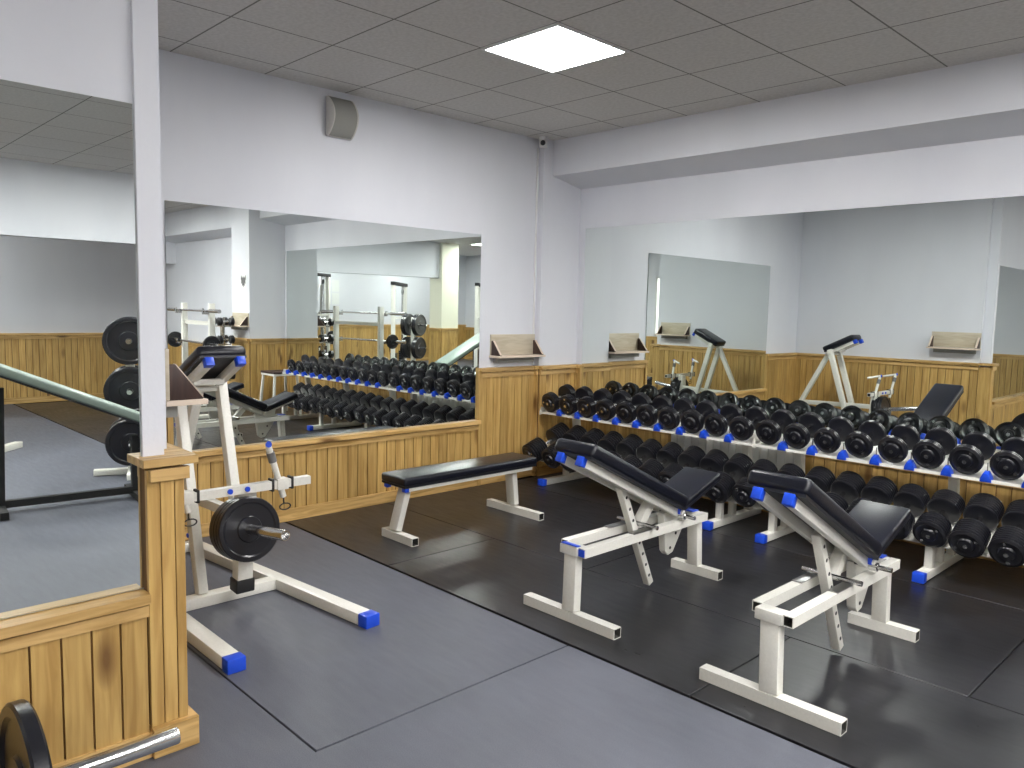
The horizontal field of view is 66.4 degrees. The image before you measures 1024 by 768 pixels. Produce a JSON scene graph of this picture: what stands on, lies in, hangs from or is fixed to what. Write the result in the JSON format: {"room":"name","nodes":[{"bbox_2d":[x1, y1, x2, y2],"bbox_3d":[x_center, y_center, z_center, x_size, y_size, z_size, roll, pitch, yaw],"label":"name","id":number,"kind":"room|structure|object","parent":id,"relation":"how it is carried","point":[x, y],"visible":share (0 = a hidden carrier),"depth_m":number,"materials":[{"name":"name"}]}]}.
{"room":"gym","nodes":[
{"label":"gym","id":0,"kind":"room"},
{"bbox_2d":[0,0,143,619],"bbox_3d":[-2.974,-0.141,0.938,4.750,2.980,0.230,-4,8,-44],"label":"wall","id":1,"kind":"structure","parent":0,"point":[83,47],"depth_m":2.30,"materials":[{"name":"paint"}]},
{"bbox_2d":[0,79,143,618],"bbox_3d":[-2.610,0.001,1.138,3.936,1.544,0.006,-4,8,-44],"label":"wall mirror","id":2,"kind":"object","parent":1,"relation":"attached to","point":[71,514],"visible":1,"depth_m":2.35,"materials":[{"name":"grey mirror"}]},
{"bbox_2d":[0,588,144,622],"bbox_3d":[-2.917,1.074,0.957,4.734,0.562,0.026,-4,8,-44],"label":"trim","id":3,"kind":"structure","parent":1,"relation":"attached to","point":[142,589],"depth_m":2.42,"materials":[{"name":"brown wood"}]},
{"bbox_2d":[0,590,151,767],"bbox_3d":[-2.891,1.077,0.930,4.734,0.562,0.050,-4,8,-44],"label":"wainscoting","id":4,"kind":"structure","parent":1,"relation":"attached to","point":[83,669],"depth_m":2.43,"materials":[{"name":"brown wood"}]},
{"bbox_2d":[130,0,166,456],"bbox_3d":[-1.936,-0.350,3.338,0.112,2.980,2.300,-4,8,-44],"label":"wall partition","id":5,"kind":"structure","parent":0,"point":[143,13],"depth_m":2.48,"materials":[{"name":"paint"}]},
{"bbox_2d":[135,448,198,758],"bbox_3d":[-1.165,0.729,2.631,0.175,1.003,0.165,-4,8,-44],"label":"wall paneling","id":6,"kind":"structure","parent":5,"relation":"attached to","point":[163,476],"depth_m":2.58,"materials":[{"name":"brown wood"}]},
{"bbox_2d":[167,443,179,448],"bbox_3d":[-1.935,0.627,3.525,0.050,1.000,2.200,-4,8,-44],"label":"trim","id":7,"kind":"structure","parent":5,"relation":"attached to","point":[168,444],"depth_m":2.73,"materials":[{"name":"brown wood"}]},
{"bbox_2d":[165,349,207,417],"bbox_3d":[-1.303,-0.024,2.887,0.142,0.240,0.540,-4,8,-44],"label":"wall shelf","id":8,"kind":"object","parent":5,"relation":"attached to","point":[180,391],"visible":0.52,"depth_m":2.69,"materials":[{"name":"laminate"}]},
{"bbox_2d":[159,49,539,450],"bbox_3d":[-1.125,-0.575,5.846,4.950,2.980,0.200,-4,8,-44],"label":"wall","id":9,"kind":"structure","parent":0,"point":[234,137],"depth_m":5.60,"materials":[{"name":"paint"}]},
{"bbox_2d":[166,417,173,444],"bbox_3d":[-2.116,0.502,4.849,0.035,0.985,0.034,-4,8,-44],"label":"trim","id":10,"kind":"structure","parent":9,"relation":"attached to","point":[170,433],"depth_m":4.82,"materials":[{"name":"brown wood"}]},
{"bbox_2d":[165,200,480,450],"bbox_3d":[-1.187,-0.403,5.658,2.543,1.539,0.006,-4,8,-44],"label":"wall mirror","id":11,"kind":"object","parent":9,"relation":"attached to","point":[342,326],"visible":0.86,"depth_m":5.51,"materials":[{"name":"grey mirror"}]},
{"bbox_2d":[185,420,480,540],"bbox_3d":[-1.199,0.648,5.745,2.550,0.562,0.050,-4,8,-44],"label":"wall paneling","id":12,"kind":"structure","parent":9,"relation":"attached to","point":[345,471],"depth_m":5.71,"materials":[{"name":"brown wood"}]},
{"bbox_2d":[326,96,358,139],"bbox_3d":[-1.176,-1.846,5.422,0.196,0.269,0.120,-4,8,-44],"label":"wall speaker","id":13,"kind":"object","parent":9,"relation":"attached to","point":[342,116],"visible":1,"depth_m":5.39,"materials":[{"name":"grey plastic"}]},
{"bbox_2d":[477,370,482,485],"bbox_3d":[-0.280,0.372,6.614,0.035,0.985,0.034,-4,8,-44],"label":"trim","id":14,"kind":"structure","parent":9,"relation":"attached to","point":[480,374],"depth_m":6.59,"materials":[{"name":"brown wood"}]},
{"bbox_2d":[479,365,534,484],"bbox_3d":[-0.036,0.348,6.837,0.668,1.000,0.050,-4,8,-44],"label":"trim","id":15,"kind":"structure","parent":9,"relation":"attached to","point":[507,392],"depth_m":6.82,"materials":[{"name":"brown wood"}]},
{"bbox_2d":[489,334,545,362],"bbox_3d":[0.051,-0.307,6.780,0.550,0.240,0.142,-4,8,-44],"label":"wall shelf","id":16,"kind":"object","parent":9,"relation":"attached to","point":[525,347],"visible":1,"depth_m":6.80,"materials":[{"name":"laminate"}]},
{"bbox_2d":[531,365,538,475],"bbox_3d":[0.190,0.333,7.048,0.050,1.000,0.060,-4,8,-44],"label":"trim","id":17,"kind":"structure","parent":9,"relation":"attached to","point":[536,368],"depth_m":7.03,"materials":[{"name":"brown wood"}]},
{"bbox_2d":[532,148,538,364],"bbox_3d":[0.206,-1.112,6.925,0.015,1.900,0.012,-4,8,-44],"label":"cable conduit","id":18,"kind":"object","parent":9,"relation":"attached to","point":[537,148],"visible":1,"depth_m":6.91,"materials":[{"name":"white plastic"}]},
{"bbox_2d":[534,139,580,365],"bbox_3d":[0.406,-0.667,7.152,0.507,2.980,0.080,-4,8,-44],"label":"pillar","id":19,"kind":"structure","parent":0,"point":[559,201],"depth_m":7.05,"materials":[{"name":"paint"}]},
{"bbox_2d":[124,476,1014,767],"bbox_3d":[1.493,1.595,-0.235,9.780,0.050,12.900,-4,8,-44],"label":"floor","id":20,"kind":"structure","parent":0,"point":[566,707],"depth_m":2.80,"materials":[{"name":"grey rubber"}]},
{"bbox_2d":[0,699,52,767],"bbox_3d":[-1.273,1.061,2.052,0.045,0.450,0.450,-4,8,-44],"label":"weight plate","id":21,"kind":"object","parent":20,"relation":"on","point":[23,743],"visible":1,"depth_m":2.01,"materials":[{"name":"black metal"}]},
{"bbox_2d":[58,727,180,767],"bbox_3d":[-1.783,1.097,1.561,2.200,0.074,0.074,-4,8,-44],"label":"barbell","id":22,"kind":"object","parent":20,"relation":"on","point":[114,757],"visible":1,"depth_m":2.21,"materials":[{"name":"silver metal"}]},
{"bbox_2d":[185,522,566,751],"bbox_3d":[-1.119,1.104,4.034,1.266,0.012,2.626,-4,8,-44],"label":"rubber mat","id":23,"kind":"object","parent":20,"relation":"on","point":[328,679],"visible":0.7,"depth_m":3.50,"materials":[{"name":"grey rubber"}]},
{"bbox_2d":[175,345,379,674],"bbox_3d":[-1.479,0.450,3.973,0.788,1.285,1.725,-4,8,-44],"label":"exercise machine","id":24,"kind":"object","parent":23,"relation":"on","point":[209,368],"visible":0.69,"depth_m":3.91,"materials":[{"name":"white metal"}]},
{"bbox_2d":[209,497,234,554],"bbox_3d":[-1.312,0.695,3.785,0.300,0.300,0.069,-4,8,-44],"label":"weight plate","id":25,"kind":"object","parent":24,"relation":"on","point":[218,508],"visible":0.12,"depth_m":3.69,"materials":[{"name":"black rubber"}]},
{"bbox_2d":[211,496,244,558],"bbox_3d":[-1.291,0.693,3.763,0.306,0.306,0.070,-4,8,-44],"label":"weight plate","id":26,"kind":"object","parent":24,"relation":"on","point":[227,502],"visible":0.12,"depth_m":3.67,"materials":[{"name":"black metal"}]},
{"bbox_2d":[214,496,250,560],"bbox_3d":[-1.270,0.692,3.742,0.306,0.306,0.070,-4,8,-44],"label":"weight plate","id":27,"kind":"object","parent":24,"relation":"on","point":[229,503],"visible":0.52,"depth_m":3.65,"materials":[{"name":"black rubber"}]},
{"bbox_2d":[216,497,279,561],"bbox_3d":[-1.249,0.690,3.720,0.306,0.306,0.070,-4,8,-44],"label":"weight plate","id":28,"kind":"object","parent":24,"relation":"on","point":[233,540],"visible":0.84,"depth_m":3.70,"materials":[{"name":"black rubber"}]},
{"bbox_2d":[287,503,492,566],"bbox_3d":[-0.841,0.989,5.283,0.835,0.012,1.205,-4,8,-44],"label":"rubber mat","id":29,"kind":"object","parent":20,"relation":"on","point":[359,530],"visible":0.96,"depth_m":5.21,"materials":[{"name":"black rubber"}]},
{"bbox_2d":[389,481,703,569],"bbox_3d":[0.192,0.970,5.726,1.256,0.012,2.000,-4,8,-44],"label":"rubber mat","id":30,"kind":"object","parent":20,"relation":"on","point":[565,516],"visible":0.78,"depth_m":5.67,"materials":[{"name":"black rubber"}]},
{"bbox_2d":[382,452,543,546],"bbox_3d":[-0.324,0.767,5.443,1.201,0.421,0.555,-4,8,-44],"label":"bench","id":31,"kind":"object","parent":30,"relation":"on","point":[408,480],"visible":1,"depth_m":5.29,"materials":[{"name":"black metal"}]},
{"bbox_2d":[389,539,788,697],"bbox_3d":[0.291,1.128,4.116,0.835,0.012,2.045,-4,8,-44],"label":"rubber mat","id":32,"kind":"object","parent":20,"relation":"on","point":[665,641],"visible":0.96,"depth_m":3.91,"materials":[{"name":"black rubber"}]},
{"bbox_2d":[523,438,722,639],"bbox_3d":[0.704,0.685,4.175,1.200,0.874,0.588,-4,8,-44],"label":"bench","id":33,"kind":"object","parent":32,"relation":"on","point":[674,498],"visible":1,"depth_m":4.04,"materials":[{"name":"white metal"}]},
{"bbox_2d":[517,471,1023,609],"bbox_3d":[2.103,1.058,5.249,0.814,0.012,5.250,-4,8,-44],"label":"rubber mat","id":34,"kind":"object","parent":20,"relation":"on","point":[982,579],"visible":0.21,"depth_m":5.00,"materials":[{"name":"black rubber"}]},
{"bbox_2d":[538,407,760,530],"bbox_3d":[1.010,0.573,6.284,0.725,0.702,2.070,-4,8,-44],"label":"dumbbell rack","id":35,"kind":"object","parent":34,"relation":"on","point":[720,519],"visible":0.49,"depth_m":5.84,"materials":[{"name":"white metal"}]},
{"bbox_2d":[522,422,568,461],"bbox_3d":[0.307,0.512,6.819,0.466,0.339,0.184,-3,7,-36],"label":"dumbbell","id":36,"kind":"object","parent":35,"relation":"on","point":[534,448],"visible":0.65,"depth_m":6.73,"materials":[{"name":"black rubber"}]},
{"bbox_2d":[542,384,575,412],"bbox_3d":[0.417,0.125,6.919,0.309,0.240,0.174,-4,8,-43],"label":"dumbbell","id":37,"kind":"object","parent":35,"relation":"on","point":[550,400],"visible":0.78,"depth_m":6.85,"materials":[{"name":"black rubber"}]},
{"bbox_2d":[542,425,586,467],"bbox_3d":[0.457,0.530,6.664,0.183,0.338,0.466,7,8,45],"label":"dumbbell","id":38,"kind":"object","parent":35,"relation":"on","point":[576,432],"visible":0.54,"depth_m":6.59,"materials":[{"name":"black rubber"}]},
{"bbox_2d":[559,386,592,414],"bbox_3d":[0.560,0.142,6.772,0.311,0.240,0.174,-4,8,-44],"label":"dumbbell","id":39,"kind":"object","parent":35,"relation":"on","point":[568,402],"visible":0.79,"depth_m":6.70,"materials":[{"name":"black rubber"}]},
{"bbox_2d":[560,428,604,471],"bbox_3d":[0.592,0.547,6.524,0.466,0.339,0.184,-4,8,-44],"label":"dumbbell","id":40,"kind":"object","parent":35,"relation":"on","point":[594,435],"visible":0.3,"depth_m":6.54,"materials":[{"name":"black rubber"}]},
{"bbox_2d":[577,388,611,417],"bbox_3d":[0.702,0.160,6.626,0.309,0.240,0.174,-4,8,-44],"label":"dumbbell","id":41,"kind":"object","parent":35,"relation":"on","point":[586,405],"visible":0.72,"depth_m":6.55,"materials":[{"name":"black rubber"}]},
{"bbox_2d":[597,431,623,452],"bbox_3d":[0.728,0.563,6.384,0.466,0.339,0.184,-4,8,-44],"label":"dumbbell","id":42,"kind":"object","parent":35,"relation":"on","point":[609,442],"visible":0.31,"depth_m":6.41,"materials":[{"name":"black rubber"}]},
{"bbox_2d":[595,390,631,420],"bbox_3d":[0.844,0.177,6.480,0.309,0.239,0.173,-4,7,-42],"label":"dumbbell","id":43,"kind":"object","parent":35,"relation":"on","point":[605,408],"visible":0.8,"depth_m":6.41,"materials":[{"name":"black rubber"}]},
{"bbox_2d":[608,434,643,459],"bbox_3d":[0.864,0.580,6.245,0.468,0.339,0.184,-4,8,-43],"label":"dumbbell","id":44,"kind":"object","parent":35,"relation":"on","point":[629,444],"visible":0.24,"depth_m":6.26,"materials":[{"name":"black rubber"}]},
{"bbox_2d":[616,392,651,423],"bbox_3d":[0.986,0.193,6.333,0.175,0.237,0.296,7,8,45],"label":"dumbbell","id":45,"kind":"object","parent":35,"relation":"on","point":[625,411],"visible":0.84,"depth_m":6.27,"materials":[{"name":"black rubber"}]},
{"bbox_2d":[540,444,737,503],"bbox_3d":[0.940,0.676,6.229,0.257,0.117,2.062,-4,8,-44],"label":"tray","id":46,"kind":"object","parent":35,"relation":"on","point":[730,499],"depth_m":5.49,"materials":[{"name":"white metal"}]},
{"bbox_2d":[623,438,661,467],"bbox_3d":[1.000,0.597,6.105,0.430,0.322,0.182,-4,7,-42],"label":"dumbbell","id":47,"kind":"object","parent":35,"relation":"on","point":[647,450],"visible":0.44,"depth_m":6.11,"materials":[{"name":"black rubber"}]},
{"bbox_2d":[540,408,757,445],"bbox_3d":[1.069,0.298,6.308,0.292,0.085,2.062,-4,8,-44],"label":"shelf","id":48,"kind":"object","parent":35,"relation":"on","point":[728,437],"depth_m":6.03,"materials":[{"name":"white metal"}]},
{"bbox_2d":[636,395,672,426],"bbox_3d":[1.128,0.211,6.186,0.296,0.237,0.175,-4,8,-44],"label":"dumbbell","id":49,"kind":"object","parent":35,"relation":"on","point":[647,415],"visible":0.78,"depth_m":6.12,"materials":[{"name":"black rubber"}]},
{"bbox_2d":[638,442,683,478],"bbox_3d":[1.135,0.614,5.965,0.430,0.322,0.181,-4,8,-43],"label":"dumbbell","id":50,"kind":"object","parent":35,"relation":"on","point":[668,454],"visible":0.69,"depth_m":5.96,"materials":[{"name":"black rubber"}]},
{"bbox_2d":[658,397,694,429],"bbox_3d":[1.270,0.228,6.040,0.296,0.238,0.176,-4,8,-43],"label":"dumbbell","id":51,"kind":"object","parent":35,"relation":"on","point":[668,417],"visible":0.84,"depth_m":5.98,"materials":[{"name":"black rubber"}]},
{"bbox_2d":[658,445,705,482],"bbox_3d":[1.271,0.630,5.825,0.430,0.322,0.182,-4,8,-43],"label":"dumbbell","id":52,"kind":"object","parent":35,"relation":"on","point":[691,457],"visible":0.66,"depth_m":5.82,"materials":[{"name":"black rubber"}]},
{"bbox_2d":[680,400,718,433],"bbox_3d":[1.412,0.245,5.893,0.176,0.238,0.296,7,8,44],"label":"dumbbell","id":53,"kind":"object","parent":35,"relation":"on","point":[692,421],"visible":0.84,"depth_m":5.83,"materials":[{"name":"black rubber"}]},
{"bbox_2d":[694,449,728,471],"bbox_3d":[1.406,0.647,5.686,0.182,0.322,0.430,7,8,44],"label":"dumbbell","id":54,"kind":"object","parent":35,"relation":"on","point":[714,460],"visible":0.44,"depth_m":5.71,"materials":[{"name":"black rubber"}]},
{"bbox_2d":[704,403,742,436],"bbox_3d":[1.554,0.263,5.747,0.286,0.234,0.175,-4,8,-43],"label":"dumbbell","id":55,"kind":"object","parent":35,"relation":"on","point":[716,424],"visible":0.86,"depth_m":5.70,"materials":[{"name":"black rubber"}]},
{"bbox_2d":[706,453,753,502],"bbox_3d":[1.542,0.664,5.546,0.431,0.322,0.182,-4,8,-44],"label":"dumbbell","id":56,"kind":"object","parent":35,"relation":"on","point":[737,467],"visible":0.73,"depth_m":5.52,"materials":[{"name":"black rubber"}]},
{"bbox_2d":[729,406,768,440],"bbox_3d":[1.696,0.280,5.600,0.286,0.235,0.176,-4,8,-43],"label":"dumbbell","id":57,"kind":"object","parent":35,"relation":"on","point":[742,428],"visible":0.91,"depth_m":5.55,"materials":[{"name":"black rubber"}]},
{"bbox_2d":[752,434,1023,583],"bbox_3d":[2.563,0.763,4.684,0.725,0.702,2.394,-4,8,-44],"label":"dumbbell rack","id":58,"kind":"object","parent":34,"relation":"on","point":[936,561],"visible":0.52,"depth_m":4.75,"materials":[{"name":"white metal"}]},
{"bbox_2d":[731,459,777,506],"bbox_3d":[1.678,0.681,5.406,0.180,0.303,0.390,7,8,44],"label":"dumbbell","id":59,"kind":"object","parent":58,"relation":"on","point":[740,493],"visible":0.5,"depth_m":5.33,"materials":[{"name":"black rubber"}]},
{"bbox_2d":[756,409,795,444],"bbox_3d":[1.838,0.297,5.454,0.286,0.235,0.176,-4,8,-43],"label":"dumbbell","id":60,"kind":"object","parent":58,"relation":"on","point":[768,431],"visible":0.89,"depth_m":5.40,"materials":[{"name":"black rubber"}]},
{"bbox_2d":[759,463,805,511],"bbox_3d":[1.814,0.698,5.266,0.390,0.303,0.180,-4,8,-43],"label":"dumbbell","id":61,"kind":"object","parent":58,"relation":"on","point":[791,469],"visible":0.2,"depth_m":5.29,"materials":[{"name":"black rubber"}]},
{"bbox_2d":[783,412,824,448],"bbox_3d":[1.980,0.315,5.308,0.286,0.235,0.176,-4,7,-42],"label":"dumbbell","id":62,"kind":"object","parent":58,"relation":"on","point":[798,435],"visible":0.89,"depth_m":5.26,"materials":[{"name":"black rubber"}]},
{"bbox_2d":[804,466,835,492],"bbox_3d":[1.949,0.713,5.126,0.430,0.322,0.182,-4,8,-43],"label":"dumbbell","id":63,"kind":"object","parent":58,"relation":"on","point":[821,476],"visible":0.23,"depth_m":5.14,"materials":[{"name":"black rubber"}]},
{"bbox_2d":[814,417,853,452],"bbox_3d":[2.123,0.334,5.162,0.276,0.227,0.172,-4,8,-44],"label":"dumbbell","id":64,"kind":"object","parent":58,"relation":"on","point":[827,440],"visible":0.91,"depth_m":5.12,"materials":[{"name":"black rubber"}]},
{"bbox_2d":[826,471,865,510],"bbox_3d":[2.085,0.730,4.986,0.430,0.322,0.181,-4,8,-43],"label":"dumbbell","id":65,"kind":"object","parent":58,"relation":"on","point":[847,487],"visible":0.55,"depth_m":5.00,"materials":[{"name":"black rubber"}]},
{"bbox_2d":[845,420,886,457],"bbox_3d":[2.265,0.351,5.015,0.275,0.227,0.171,-4,8,-44],"label":"dumbbell","id":66,"kind":"object","parent":58,"relation":"on","point":[859,444],"visible":0.97,"depth_m":4.98,"materials":[{"name":"black rubber"}]},
{"bbox_2d":[846,476,897,512],"bbox_3d":[2.220,0.747,4.847,0.430,0.322,0.182,-4,8,-43],"label":"dumbbell","id":67,"kind":"object","parent":58,"relation":"on","point":[879,489],"visible":0.41,"depth_m":4.86,"materials":[{"name":"black rubber"}]},
{"bbox_2d":[752,502,1023,564],"bbox_3d":[2.493,0.866,4.628,0.257,0.117,2.386,-4,8,-44],"label":"shelf","id":68,"kind":"object","parent":58,"relation":"on","point":[910,537],"depth_m":4.58,"materials":[{"name":"white metal"}]},
{"bbox_2d":[754,434,1023,487],"bbox_3d":[2.621,0.488,4.708,0.292,0.085,2.386,-4,8,-44],"label":"tray","id":69,"kind":"object","parent":58,"relation":"on","point":[985,474],"depth_m":4.83,"materials":[{"name":"white metal"}]},
{"bbox_2d":[878,424,919,462],"bbox_3d":[2.407,0.369,4.869,0.276,0.227,0.172,-4,8,-44],"label":"dumbbell","id":70,"kind":"object","parent":58,"relation":"on","point":[894,448],"visible":0.98,"depth_m":4.83,"materials":[{"name":"black rubber"}]},
{"bbox_2d":[893,483,929,539],"bbox_3d":[2.356,0.764,4.707,0.390,0.303,0.180,-4,8,-43],"label":"dumbbell","id":71,"kind":"object","parent":58,"relation":"on","point":[914,497],"visible":0.53,"depth_m":4.72,"materials":[{"name":"black rubber"}]},
{"bbox_2d":[912,427,956,468],"bbox_3d":[2.549,0.384,4.722,0.288,0.234,0.175,-4,8,-44],"label":"dumbbell","id":72,"kind":"object","parent":58,"relation":"on","point":[931,452],"visible":0.98,"depth_m":4.67,"materials":[{"name":"black rubber"}]},
{"bbox_2d":[912,489,964,547],"bbox_3d":[2.492,0.781,4.567,0.390,0.302,0.179,-4,8,-44],"label":"dumbbell","id":73,"kind":"object","parent":58,"relation":"on","point":[932,528],"visible":0.98,"depth_m":4.51,"materials":[{"name":"black rubber"}]},
{"bbox_2d":[949,431,995,474],"bbox_3d":[2.691,0.402,4.575,0.286,0.234,0.175,-4,8,-43],"label":"dumbbell","id":74,"kind":"object","parent":58,"relation":"on","point":[967,458],"visible":1,"depth_m":4.53,"materials":[{"name":"black rubber"}]},
{"bbox_2d":[948,493,1004,557],"bbox_3d":[2.627,0.796,4.427,0.430,0.321,0.181,-4,8,-44],"label":"dumbbell","id":75,"kind":"object","parent":58,"relation":"on","point":[970,536],"visible":1,"depth_m":4.35,"materials":[{"name":"black rubber"}]},
{"bbox_2d":[988,499,1023,566],"bbox_3d":[2.763,0.813,4.287,0.431,0.321,0.181,-4,8,-45],"label":"dumbbell","id":76,"kind":"object","parent":58,"relation":"on","point":[1006,546],"visible":1,"depth_m":4.19,"materials":[{"name":"black rubber"}]},
{"bbox_2d":[989,437,1023,479],"bbox_3d":[2.833,0.421,4.429,0.276,0.227,0.172,-4,8,-44],"label":"dumbbell","id":77,"kind":"object","parent":58,"relation":"on","point":[1008,463],"visible":1,"depth_m":4.36,"materials":[{"name":"black rubber"}]},
{"bbox_2d":[587,531,1023,696],"bbox_3d":[1.585,1.140,4.290,1.256,0.012,2.004,-4,8,-44],"label":"rubber mat","id":78,"kind":"object","parent":20,"relation":"on","point":[963,640],"visible":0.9,"depth_m":4.03,"materials":[{"name":"black rubber"}]},
{"bbox_2d":[690,638,1023,767],"bbox_3d":[1.711,1.301,2.652,0.835,0.012,2.038,-4,8,-44],"label":"rubber mat","id":79,"kind":"object","parent":20,"relation":"on","point":[895,720],"visible":1,"depth_m":2.96,"materials":[{"name":"black rubber"}]},
{"bbox_2d":[699,469,919,736],"bbox_3d":[1.399,0.766,3.376,1.160,0.898,0.588,-4,8,-44],"label":"bench","id":80,"kind":"object","parent":79,"relation":"on","point":[855,541],"visible":1,"depth_m":3.20,"materials":[{"name":"white metal"}]},
{"bbox_2d":[970,641,1023,714],"bbox_3d":[2.729,1.280,3.110,1.256,0.012,1.284,-4,8,-44],"label":"rubber mat","id":81,"kind":"object","parent":20,"relation":"on","point":[1004,688],"visible":1,"depth_m":3.23,"materials":[{"name":"black rubber"}]},
{"bbox_2d":[158,0,1023,140],"bbox_3d":[1.561,-1.425,-0.528,9.580,0.060,12.700,-4,8,-44],"label":"ceiling","id":82,"kind":"structure","parent":0,"point":[685,57],"depth_m":4.40,"materials":[{"name":"tile"}]},
{"bbox_2d":[539,136,547,147],"bbox_3d":[0.269,-2.083,6.751,0.071,0.090,0.078,2,6,8],"label":"security camera","id":83,"kind":"object","parent":82,"relation":"attached to","point":[542,139],"visible":1,"depth_m":6.72,"materials":[{"name":"white plastic"}]},
{"bbox_2d":[481,22,629,72],"bbox_3d":[0.246,-1.901,4.459,0.600,0.012,0.600,-4,8,-44],"label":"recessed light","id":84,"kind":"object","parent":82,"relation":"in","point":[556,47],"visible":1,"depth_m":4.43,"materials":[{"name":"white plastic"}]},
{"bbox_2d":[553,53,1023,188],"bbox_3d":[2.405,-1.730,5.072,0.380,0.375,5.490,-4,8,-44],"label":"beam","id":85,"kind":"structure","parent":82,"relation":"attached to","point":[983,99],"depth_m":5.26,"materials":[{"name":"paint"}]},
{"bbox_2d":[576,135,1023,363],"bbox_3d":[5.010,-0.152,2.898,0.200,2.980,12.800,-4,8,-44],"label":"wall","id":86,"kind":"structure","parent":0,"point":[989,168],"depth_m":5.59,"materials":[{"name":"paint"}]},
{"bbox_2d":[536,364,575,475],"bbox_3d":[0.425,0.324,7.198,0.497,1.000,0.050,-4,8,-44],"label":"trim","id":87,"kind":"structure","parent":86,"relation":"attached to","point":[551,377],"depth_m":7.11,"materials":[{"name":"brown wood"}]},
{"bbox_2d":[574,368,576,390],"bbox_3d":[0.585,0.319,7.363,0.034,0.985,0.034,-4,8,-44],"label":"trim","id":88,"kind":"structure","parent":86,"relation":"attached to","point":[575,373],"depth_m":7.31,"materials":[{"name":"brown wood"}]},
{"bbox_2d":[576,364,581,388],"bbox_3d":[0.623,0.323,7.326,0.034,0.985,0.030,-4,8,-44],"label":"trim","id":89,"kind":"structure","parent":86,"relation":"attached to","point":[579,379],"depth_m":7.28,"materials":[{"name":"brown wood"}]},
{"bbox_2d":[671,434,805,470],"bbox_3d":[1.735,0.658,6.138,0.068,0.418,1.150,-4,8,-44],"label":"panel radiator","id":90,"kind":"object","parent":86,"relation":"attached to","point":[779,458],"visible":0.06,"depth_m":6.10,"materials":[{"name":"white"}]},
{"bbox_2d":[581,420,1023,567],"bbox_3d":[2.477,0.762,5.419,0.050,0.562,5.365,-4,8,-44],"label":"wainscoting","id":91,"kind":"structure","parent":86,"relation":"attached to","point":[931,483],"depth_m":5.30,"materials":[{"name":"brown wood"}]},
{"bbox_2d":[581,196,1023,459],"bbox_3d":[2.514,-0.358,5.326,0.006,1.679,5.350,-4,8,-44],"label":"wall mirror","id":92,"kind":"object","parent":86,"relation":"attached to","point":[910,314],"visible":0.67,"depth_m":5.58,"materials":[{"name":"grey mirror"}]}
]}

